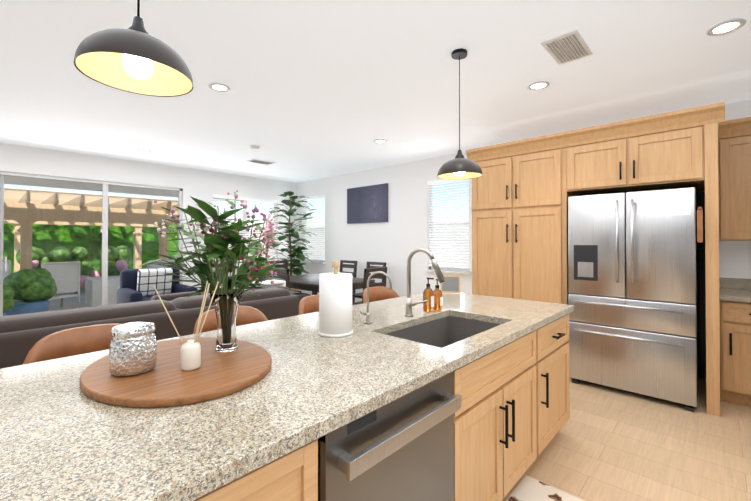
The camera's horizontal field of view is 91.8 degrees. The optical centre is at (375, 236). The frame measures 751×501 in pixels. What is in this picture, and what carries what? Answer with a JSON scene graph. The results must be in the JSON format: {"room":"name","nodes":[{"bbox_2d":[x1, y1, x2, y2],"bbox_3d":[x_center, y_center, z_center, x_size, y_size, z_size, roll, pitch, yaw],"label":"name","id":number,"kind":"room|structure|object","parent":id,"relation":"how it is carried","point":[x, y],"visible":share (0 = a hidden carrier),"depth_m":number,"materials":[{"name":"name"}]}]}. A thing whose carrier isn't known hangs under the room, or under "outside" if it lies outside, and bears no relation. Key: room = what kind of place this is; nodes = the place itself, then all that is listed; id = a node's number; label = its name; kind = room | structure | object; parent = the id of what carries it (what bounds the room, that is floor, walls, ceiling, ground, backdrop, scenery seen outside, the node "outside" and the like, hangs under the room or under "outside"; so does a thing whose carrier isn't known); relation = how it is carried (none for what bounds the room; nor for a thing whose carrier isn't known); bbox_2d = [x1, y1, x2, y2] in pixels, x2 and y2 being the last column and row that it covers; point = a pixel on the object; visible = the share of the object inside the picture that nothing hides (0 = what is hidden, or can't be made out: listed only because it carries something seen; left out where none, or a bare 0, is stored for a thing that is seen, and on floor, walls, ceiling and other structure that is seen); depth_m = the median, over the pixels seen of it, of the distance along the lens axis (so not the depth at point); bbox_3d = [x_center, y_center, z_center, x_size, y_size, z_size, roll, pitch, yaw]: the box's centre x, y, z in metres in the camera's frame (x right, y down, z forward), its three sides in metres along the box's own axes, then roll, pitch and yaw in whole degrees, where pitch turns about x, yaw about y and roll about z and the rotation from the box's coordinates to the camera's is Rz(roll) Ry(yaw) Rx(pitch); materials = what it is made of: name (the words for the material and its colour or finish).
{"room":"kitchen","nodes":[
{"label":"kitchen","id":0,"kind":"room"},
{"bbox_2d":[0,143,295,289],"bbox_3d":[-4.705,0.075,5.449,0.150,2.700,8.250,0,-1,43],"label":"wall","id":1,"kind":"structure","parent":0,"point":[203,185],"depth_m":6.43,"materials":[{"name":"white paint"}]},
{"bbox_2d":[0,171,181,315],"bbox_3d":[-4.350,0.270,5.791,0.100,2.316,2.367,0,-1,43],"label":"door frame","id":2,"kind":"structure","parent":1,"relation":"attached to","point":[104,297],"depth_m":5.72,"materials":[{"name":"silver metal"}]},
{"bbox_2d":[212,194,280,267],"bbox_3d":[-2.671,-0.105,7.541,0.185,1.421,1.499,0,-1,43],"label":"window","id":3,"kind":"structure","parent":1,"relation":"in","point":[245,218],"depth_m":7.58,"materials":[{"name":"white"}]},
{"bbox_2d":[0,0,750,182],"bbox_3d":[-1.021,-1.354,2.117,10.100,0.100,8.400,0,-1,43],"label":"ceiling","id":4,"kind":"structure","parent":0,"point":[323,88],"depth_m":2.96,"materials":[{"name":"white paint"}]},
{"bbox_2d":[74,0,193,96],"bbox_3d":[-0.741,-0.904,1.139,0.310,0.817,0.310,0,-1,43],"label":"pendant light","id":5,"kind":"object","parent":4,"relation":"hanging from","point":[136,58],"visible":1,"depth_m":1.12,"materials":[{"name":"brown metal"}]},
{"bbox_2d":[208,83,230,91],"bbox_3d":[-1.346,-1.289,3.143,0.180,0.012,0.180,0,-1,43],"label":"recessed light","id":6,"kind":"object","parent":4,"relation":"in","point":[219,87],"visible":0.96,"depth_m":3.14,"materials":[{"name":"white plastic"}]},
{"bbox_2d":[250,145,259,148],"bbox_3d":[-1.696,-1.260,5.122,0.130,0.035,0.130,0,-1,43],"label":"smoke detector","id":7,"kind":"object","parent":4,"relation":"attached to","point":[254,147],"visible":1,"depth_m":5.08,"materials":[{"name":"white plastic"}]},
{"bbox_2d":[247,159,274,164],"bbox_3d":[-1.933,-1.259,6.138,0.220,0.018,0.400,0,-1,43],"label":"ceiling vent","id":8,"kind":"object","parent":4,"relation":"in","point":[260,161],"visible":1,"depth_m":6.10,"materials":[{"name":"white metal"}]},
{"bbox_2d":[374,139,386,142],"bbox_3d":[0.068,-1.274,4.848,0.180,0.012,0.180,0,-1,43],"label":"recessed light","id":9,"kind":"object","parent":4,"relation":"in","point":[380,141],"visible":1,"depth_m":4.84,"materials":[{"name":"white"}]},
{"bbox_2d":[437,48,482,179],"bbox_3d":[0.591,-0.862,2.563,0.310,0.876,0.310,0,-1,43],"label":"pendant light","id":10,"kind":"object","parent":4,"relation":"hanging from","point":[459,167],"visible":1,"depth_m":2.52,"materials":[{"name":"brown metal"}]},
{"bbox_2d":[527,81,549,90],"bbox_3d":[1.391,-1.289,3.107,0.180,0.012,0.180,0,-1,43],"label":"recessed light","id":11,"kind":"object","parent":4,"relation":"in","point":[537,85],"visible":0.98,"depth_m":3.10,"materials":[{"name":"white plastic"}]},
{"bbox_2d":[541,30,592,64],"bbox_3d":[1.321,-1.291,2.505,0.220,0.018,0.400,0,-1,43],"label":"ceiling vent","id":12,"kind":"object","parent":4,"relation":"in","point":[567,47],"visible":0.98,"depth_m":2.48,"materials":[{"name":"white metal"}]},
{"bbox_2d":[706,18,745,35],"bbox_3d":[2.168,-1.296,2.254,0.180,0.012,0.180,0,-1,43],"label":"recessed light","id":13,"kind":"object","parent":4,"relation":"in","point":[726,27],"visible":0.98,"depth_m":2.25,"materials":[{"name":"white plastic"}]},
{"bbox_2d":[296,99,750,307],"bbox_3d":[1.797,0.072,5.118,10.100,2.700,0.150,0,-1,43],"label":"wall","id":14,"kind":"structure","parent":0,"point":[397,238],"depth_m":6.34,"materials":[{"name":"white paint"}]},
{"bbox_2d":[300,195,325,263],"bbox_3d":[-1.365,-0.152,7.992,0.894,1.451,0.175,0,-1,43],"label":"window","id":15,"kind":"structure","parent":14,"relation":"in","point":[318,250],"depth_m":7.96,"materials":[{"name":"white"}]},
{"bbox_2d":[347,183,387,223],"bbox_3d":[-0.168,-0.606,6.834,1.051,0.688,0.033,0,-1,43],"label":"canvas art","id":16,"kind":"object","parent":14,"relation":"attached to","point":[367,204],"visible":1,"depth_m":6.78},
{"bbox_2d":[423,179,470,274],"bbox_3d":[1.125,-0.172,5.663,0.810,1.451,0.175,0,-1,43],"label":"window","id":17,"kind":"structure","parent":14,"relation":"in","point":[458,270],"depth_m":5.66,"materials":[{"name":"white"}]},
{"bbox_2d":[565,106,708,195],"bbox_3d":[2.589,-0.741,3.613,1.020,0.580,0.964,0,-1,43],"label":"upper cabinet","id":18,"kind":"object","parent":14,"relation":"attached to","point":[669,150],"depth_m":3.20,"materials":[{"name":"brown wood"}]},
{"bbox_2d":[697,207,702,241],"bbox_3d":[2.570,-0.097,2.884,0.034,0.280,0.023,0,-1,43],"label":"strap","id":19,"kind":"object","parent":18,"relation":"hanging from","point":[700,224],"visible":1,"depth_m":2.88,"materials":[{"name":"leather"}]},
{"bbox_2d":[718,117,750,240],"bbox_3d":[3.435,-0.499,3.251,0.540,1.070,0.334,0,-1,43],"label":"upper cabinet","id":20,"kind":"object","parent":14,"relation":"attached to","point":[734,150],"depth_m":3.24,"materials":[{"name":"brown wood"}]},
{"bbox_2d":[719,277,750,288],"bbox_3d":[3.855,0.440,3.065,1.396,0.100,0.020,0,-1,43],"label":"backsplash","id":21,"kind":"structure","parent":14,"relation":"attached to","point":[724,283],"depth_m":3.46,"materials":[{"name":"beige stone"}]},
{"bbox_2d":[502,377,750,500],"bbox_3d":[-1.021,1.446,2.093,10.100,0.100,8.400,0,-1,43],"label":"floor","id":22,"kind":"structure","parent":0,"point":[606,443],"depth_m":2.37,"materials":[{"name":"beige wood"}]},
{"bbox_2d":[23,323,121,364],"bbox_3d":[-1.288,0.921,1.676,0.456,0.946,0.486,0,-1,43],"label":"stool","id":23,"kind":"object","parent":22,"relation":"on","point":[76,341],"visible":0.08,"depth_m":1.76,"materials":[{"name":"leather"}]},
{"bbox_2d":[0,277,309,368],"bbox_3d":[-2.978,0.938,3.423,2.370,0.940,4.162,0,-1,43],"label":"sofa","id":24,"kind":"object","parent":22,"relation":"on","point":[21,335],"visible":0.33,"depth_m":2.97,"materials":[{"name":"fabric"}]},
{"bbox_2d":[117,267,197,303],"bbox_3d":[-3.416,0.962,5.707,0.870,0.932,0.920,0,-1,43],"label":"armchair","id":25,"kind":"object","parent":22,"relation":"on","point":[136,285],"visible":0.42,"depth_m":5.67,"materials":[{"name":"blue fabric"}]},
{"bbox_2d":[193,306,268,333],"bbox_3d":[-0.809,0.925,2.188,0.456,0.946,0.486,0,-1,43],"label":"stool","id":26,"kind":"object","parent":22,"relation":"on","point":[246,315],"visible":0.06,"depth_m":2.37,"materials":[{"name":"leather"}]},
{"bbox_2d":[269,268,290,290],"bbox_3d":[-1.151,0.922,5.032,0.440,1.000,0.473,0,-1,43],"label":"dining chair","id":27,"kind":"object","parent":22,"relation":"on","point":[286,277],"visible":0.1,"depth_m":4.76,"materials":[{"name":"brown wood"}]},
{"bbox_2d":[266,260,300,292],"bbox_3d":[-1.647,0.935,6.517,0.473,1.000,0.440,0,-1,43],"label":"dining chair","id":28,"kind":"object","parent":22,"relation":"on","point":[285,265],"visible":0.1,"depth_m":6.70,"materials":[{"name":"brown wood"}]},
{"bbox_2d":[263,191,316,292],"bbox_3d":[-1.793,0.270,7.495,1.061,2.346,1.050,0,-1,43],"label":"fig tree","id":29,"kind":"object","parent":22,"relation":"on","point":[293,251],"visible":0.71,"depth_m":7.40,"materials":[{"name":"green plant"}]},
{"bbox_2d":[299,294,318,314],"bbox_3d":[-0.318,0.930,2.713,0.456,0.946,0.486,0,-1,43],"label":"stool","id":30,"kind":"object","parent":22,"relation":"on","point":[308,304],"visible":0.04,"depth_m":2.78,"materials":[{"name":"leather"}]},
{"bbox_2d":[276,274,374,294],"bbox_3d":[-0.897,1.048,5.815,1.500,0.760,1.000,0,-1,43],"label":"dining table","id":31,"kind":"object","parent":22,"relation":"on","point":[308,282],"visible":0.29,"depth_m":5.50,"materials":[{"name":"brown wood"}]},
{"bbox_2d":[339,260,356,302],"bbox_3d":[-0.643,0.935,6.600,0.440,1.000,0.473,0,-1,43],"label":"dining chair","id":32,"kind":"object","parent":22,"relation":"on","point":[342,266],"visible":0.19,"depth_m":6.69,"materials":[{"name":"brown wood"}]},
{"bbox_2d":[352,262,385,302],"bbox_3d":[-0.132,0.931,6.122,0.440,1.000,0.473,0,-1,43],"label":"dining chair","id":33,"kind":"object","parent":22,"relation":"on","point":[357,295],"visible":0.17,"depth_m":6.19,"materials":[{"name":"brown wood"}]},
{"bbox_2d":[352,267,386,304],"bbox_3d":[-0.148,0.923,5.115,0.473,1.000,0.440,0,-1,43],"label":"dining chair","id":34,"kind":"object","parent":22,"relation":"on","point":[377,275],"visible":0.21,"depth_m":4.96,"materials":[{"name":"brown wood"}]},
{"bbox_2d":[184,309,573,500],"bbox_3d":[-0.043,0.956,1.740,1.016,0.876,3.196,0,-1,43],"label":"kitchen island","id":35,"kind":"object","parent":22,"relation":"on","point":[515,396],"depth_m":1.69,"materials":[{"name":"brown wood"}]},
{"bbox_2d":[0,293,573,500],"bbox_3d":[-0.105,0.498,1.803,1.145,0.040,3.216,0,-1,43],"label":"island countertop","id":36,"kind":"structure","parent":35,"relation":"on","point":[58,442],"depth_m":1.00,"materials":[{"name":"beige stone"}]},
{"bbox_2d":[80,337,271,407],"bbox_3d":[-0.698,0.462,1.320,0.710,0.024,0.580,0,-1,43],"label":"serving board","id":37,"kind":"object","parent":36,"relation":"on","point":[166,381],"visible":0.73,"depth_m":1.15,"materials":[{"name":"brown wood"}]},
{"bbox_2d":[109,322,156,376],"bbox_3d":[-0.811,0.369,1.222,0.136,0.158,0.136,0,-1,43],"label":"candle jar","id":38,"kind":"object","parent":37,"relation":"on","point":[133,349],"visible":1,"depth_m":1.17,"materials":[{"name":"silver glass"}]},
{"bbox_2d":[153,281,218,370],"bbox_3d":[-0.631,0.302,1.232,0.099,0.291,0.194,0,-1,43],"label":"reed diffuser","id":39,"kind":"object","parent":37,"relation":"on","point":[190,354],"visible":1,"depth_m":1.23,"materials":[{"name":"white ceramic"}]},
{"bbox_2d":[138,190,281,351],"bbox_3d":[-0.601,0.129,1.489,0.666,0.643,0.560,0,-1,43],"label":"flower vase","id":40,"kind":"object","parent":37,"relation":"on","point":[227,298],"visible":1,"depth_m":1.43,"materials":[{"name":"clear glass"}]},
{"bbox_2d":[319,261,352,337],"bbox_3d":[-0.198,0.300,1.812,0.170,0.355,0.170,0,-1,43],"label":"paper towel","id":41,"kind":"object","parent":36,"relation":"on","point":[335,303],"visible":1,"depth_m":1.74,"materials":[{"name":"white paper"}]},
{"bbox_2d":[359,271,391,323],"bbox_3d":[-0.001,0.334,1.991,0.142,0.291,0.117,0,-1,43],"label":"faucet","id":42,"kind":"object","parent":36,"relation":"on","point":[367,314],"visible":1,"depth_m":2.01,"materials":[{"name":"silver metal"}]},
{"bbox_2d":[404,248,444,316],"bbox_3d":[0.296,0.273,2.175,0.249,0.415,0.117,0,-1,43],"label":"faucet","id":43,"kind":"object","parent":36,"relation":"on","point":[440,278],"visible":1,"depth_m":2.20,"materials":[{"name":"silver metal"}]},
{"bbox_2d":[423,277,435,311],"bbox_3d":[0.345,0.374,2.366,0.071,0.218,0.065,0,-1,16],"label":"soap bottle","id":44,"kind":"object","parent":36,"relation":"on","point":[434,298],"depth_m":2.34,"materials":[{"name":"orange glass"}]},
{"bbox_2d":[436,279,442,309],"bbox_3d":[0.414,0.381,2.425,0.071,0.203,0.065,0,-1,16],"label":"soap bottle","id":45,"kind":"object","parent":36,"relation":"on","point":[439,299],"depth_m":2.40,"materials":[{"name":"orange glass"}]},
{"bbox_2d":[384,313,503,344],"bbox_3d":[0.388,0.625,1.988,0.454,0.234,0.783,0,-1,43],"label":"sink","id":46,"kind":"object","parent":36,"relation":"in","point":[444,330],"depth_m":2.29,"materials":[{"name":"grey metal"}]},
{"bbox_2d":[440,275,460,293],"bbox_3d":[0.653,0.412,3.171,0.170,0.155,0.048,0,-1,15],"label":"picture frame","id":47,"kind":"object","parent":36,"relation":"on","point":[451,284],"visible":0.79,"depth_m":3.16,"materials":[{"name":"beige"}]},
{"bbox_2d":[318,371,460,500],"bbox_3d":[-0.109,0.956,1.370,0.646,0.869,0.640,0,-1,43],"label":"dishwasher","id":48,"kind":"object","parent":35,"relation":"in","point":[401,448],"visible":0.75,"depth_m":1.16,"materials":[{"name":"grey metal"}]},
{"bbox_2d":[363,286,399,302],"bbox_3d":[0.133,0.934,3.195,0.456,0.946,0.486,0,-1,43],"label":"stool","id":49,"kind":"object","parent":22,"relation":"on","point":[378,293],"visible":0.12,"depth_m":3.37,"materials":[{"name":"leather"}]},
{"bbox_2d":[469,132,576,342],"bbox_3d":[1.838,0.195,4.308,1.036,2.440,0.964,0,-1,43],"label":"tall cabinet","id":50,"kind":"object","parent":22,"relation":"on","point":[523,190],"depth_m":3.90,"materials":[{"name":"brown wood"}]},
{"bbox_2d":[506,475,583,500],"bbox_3d":[0.755,1.385,1.467,0.710,0.012,1.110,0,-1,43],"label":"rug","id":51,"kind":"object","parent":22,"relation":"on","point":[527,488],"visible":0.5,"depth_m":1.96,"materials":[{"name":"white fabric"}]},
{"bbox_2d":[568,187,699,411],"bbox_3d":[2.472,0.508,3.493,0.930,1.800,0.896,0,-1,43],"label":"fridge","id":52,"kind":"object","parent":22,"relation":"on","point":[633,269],"visible":0.98,"depth_m":3.16,"materials":[{"name":"grey metal"}]},
{"bbox_2d":[720,301,750,406],"bbox_3d":[3.326,0.968,3.121,0.542,0.875,0.654,0,-1,43],"label":"base cabinet","id":53,"kind":"object","parent":22,"relation":"on","point":[735,316],"depth_m":3.01,"materials":[{"name":"brown wood"}]},
{"bbox_2d":[720,289,750,304],"bbox_3d":[3.630,0.508,2.824,1.396,0.040,0.679,0,-1,43],"label":"countertop","id":54,"kind":"structure","parent":53,"relation":"on","point":[725,294],"depth_m":3.08,"materials":[{"name":"beige stone"}]},
{"bbox_3d":[-2.401,1.093,7.486,0.380,0.700,0.515,0,-1,43],"label":"console table","id":55,"kind":"object","parent":22,"relation":"on","visible":0},
{"bbox_2d":[259,213,277,259],"bbox_3d":[-2.217,0.124,7.669,0.267,1.238,0.404,0,-1,43],"label":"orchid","id":56,"kind":"object","parent":55,"relation":"on","point":[269,225],"visible":0.6,"depth_m":7.62,"materials":[{"name":"pink plant"}]},
{"label":"outside","id":57,"kind":"structure","parent":0,"visible":0},
{"bbox_2d":[14,287,90,310],"bbox_3d":[-2.984,1.518,6.874,34.000,0.120,34.000,0,-1,43],"label":"ground","id":58,"kind":"structure","parent":57,"point":[72,304],"depth_m":8.02,"materials":[{"name":"grey concrete"}]},
{"bbox_2d":[3,260,10,279],"bbox_3d":[-8.284,0.982,8.070,0.644,0.972,0.644,0,-1,-17],"label":"outdoor chair","id":59,"kind":"object","parent":58,"relation":"on","point":[5,274],"depth_m":7.86,"materials":[{"name":"white wicker"}]},
{"bbox_2d":[3,284,14,315],"bbox_3d":[-5.830,1.075,5.457,0.584,0.742,0.612,0,-1,43],"label":"pot","id":60,"kind":"object","parent":58,"relation":"on","point":[8,290],"depth_m":5.53,"materials":[{"name":"blue ceramic"}]},
{"bbox_2d":[3,268,56,315],"bbox_3d":[-5.863,0.988,6.189,0.712,0.927,0.688,0,-1,43],"label":"pot","id":61,"kind":"object","parent":58,"relation":"on","point":[36,290],"depth_m":6.00,"materials":[{"name":"blue ceramic"}]},
{"bbox_2d":[3,224,101,272],"bbox_3d":[-10.489,0.373,10.279,1.013,2.229,4.536,0,-1,43],"label":"hedge","id":62,"kind":"object","parent":58,"relation":"on","point":[90,233],"depth_m":10.91,"materials":[{"name":"green plant"}]},
{"bbox_2d":[41,261,80,307],"bbox_3d":[-6.395,0.975,7.214,0.644,0.972,0.644,0,-1,23],"label":"outdoor chair","id":63,"kind":"object","parent":58,"relation":"on","point":[50,267],"depth_m":7.18,"materials":[{"name":"white wicker"}]},
{"bbox_2d":[15,245,130,287],"bbox_3d":[-8.131,0.869,9.945,1.212,1.294,2.440,0,-1,43],"label":"shrub","id":64,"kind":"object","parent":58,"relation":"on","point":[115,263],"depth_m":9.73,"materials":[{"name":"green plant"}]},
{"bbox_2d":[4,188,177,271],"bbox_3d":[-7.666,0.250,9.858,3.600,2.466,3.927,0,-1,43],"label":"pergola","id":65,"kind":"object","parent":58,"relation":"on","point":[16,206],"depth_m":9.02,"materials":[{"name":"brown wood"}]},
{"bbox_2d":[85,276,119,306],"bbox_3d":[-5.676,1.185,8.238,0.800,0.570,1.300,0,-1,43],"label":"table","id":66,"kind":"object","parent":58,"relation":"on","point":[92,295],"depth_m":7.71,"materials":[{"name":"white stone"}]},
{"bbox_2d":[101,222,248,268],"bbox_3d":[-7.252,0.426,13.743,1.011,2.182,5.083,0,-1,43],"label":"hedge","id":67,"kind":"object","parent":58,"relation":"on","point":[128,236],"depth_m":12.54,"materials":[{"name":"green plant"}]},
{"bbox_2d":[147,260,218,267],"bbox_3d":[-4.860,1.049,9.858,0.950,0.870,2.100,0,-1,43],"label":"outdoor sofa","id":68,"kind":"object","parent":58,"relation":"on","point":[154,265],"depth_m":9.40,"materials":[{"name":"white stone"}]},
{"bbox_2d":[100,221,468,268],"bbox_3d":[0.083,0.473,4.013,25.600,1.920,34.000,0,-1,43],"label":"fence","id":69,"kind":"object","parent":58,"relation":"on","point":[433,243],"depth_m":10.44,"materials":[{"name":"white paint"}]},
{"bbox_3d":[-7.934,0.194,6.497,0.300,2.520,0.300,0,-1,43],"label":"patio post","id":70,"kind":"object","parent":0,"visible":0},
{"bbox_2d":[4,175,240,201],"bbox_3d":[-5.808,-1.174,6.697,3.150,0.220,8.250,0,-1,43],"label":"roof","id":71,"kind":"structure","parent":70,"relation":"on","point":[82,186],"depth_m":7.64,"materials":[{"name":"white"}]}
]}

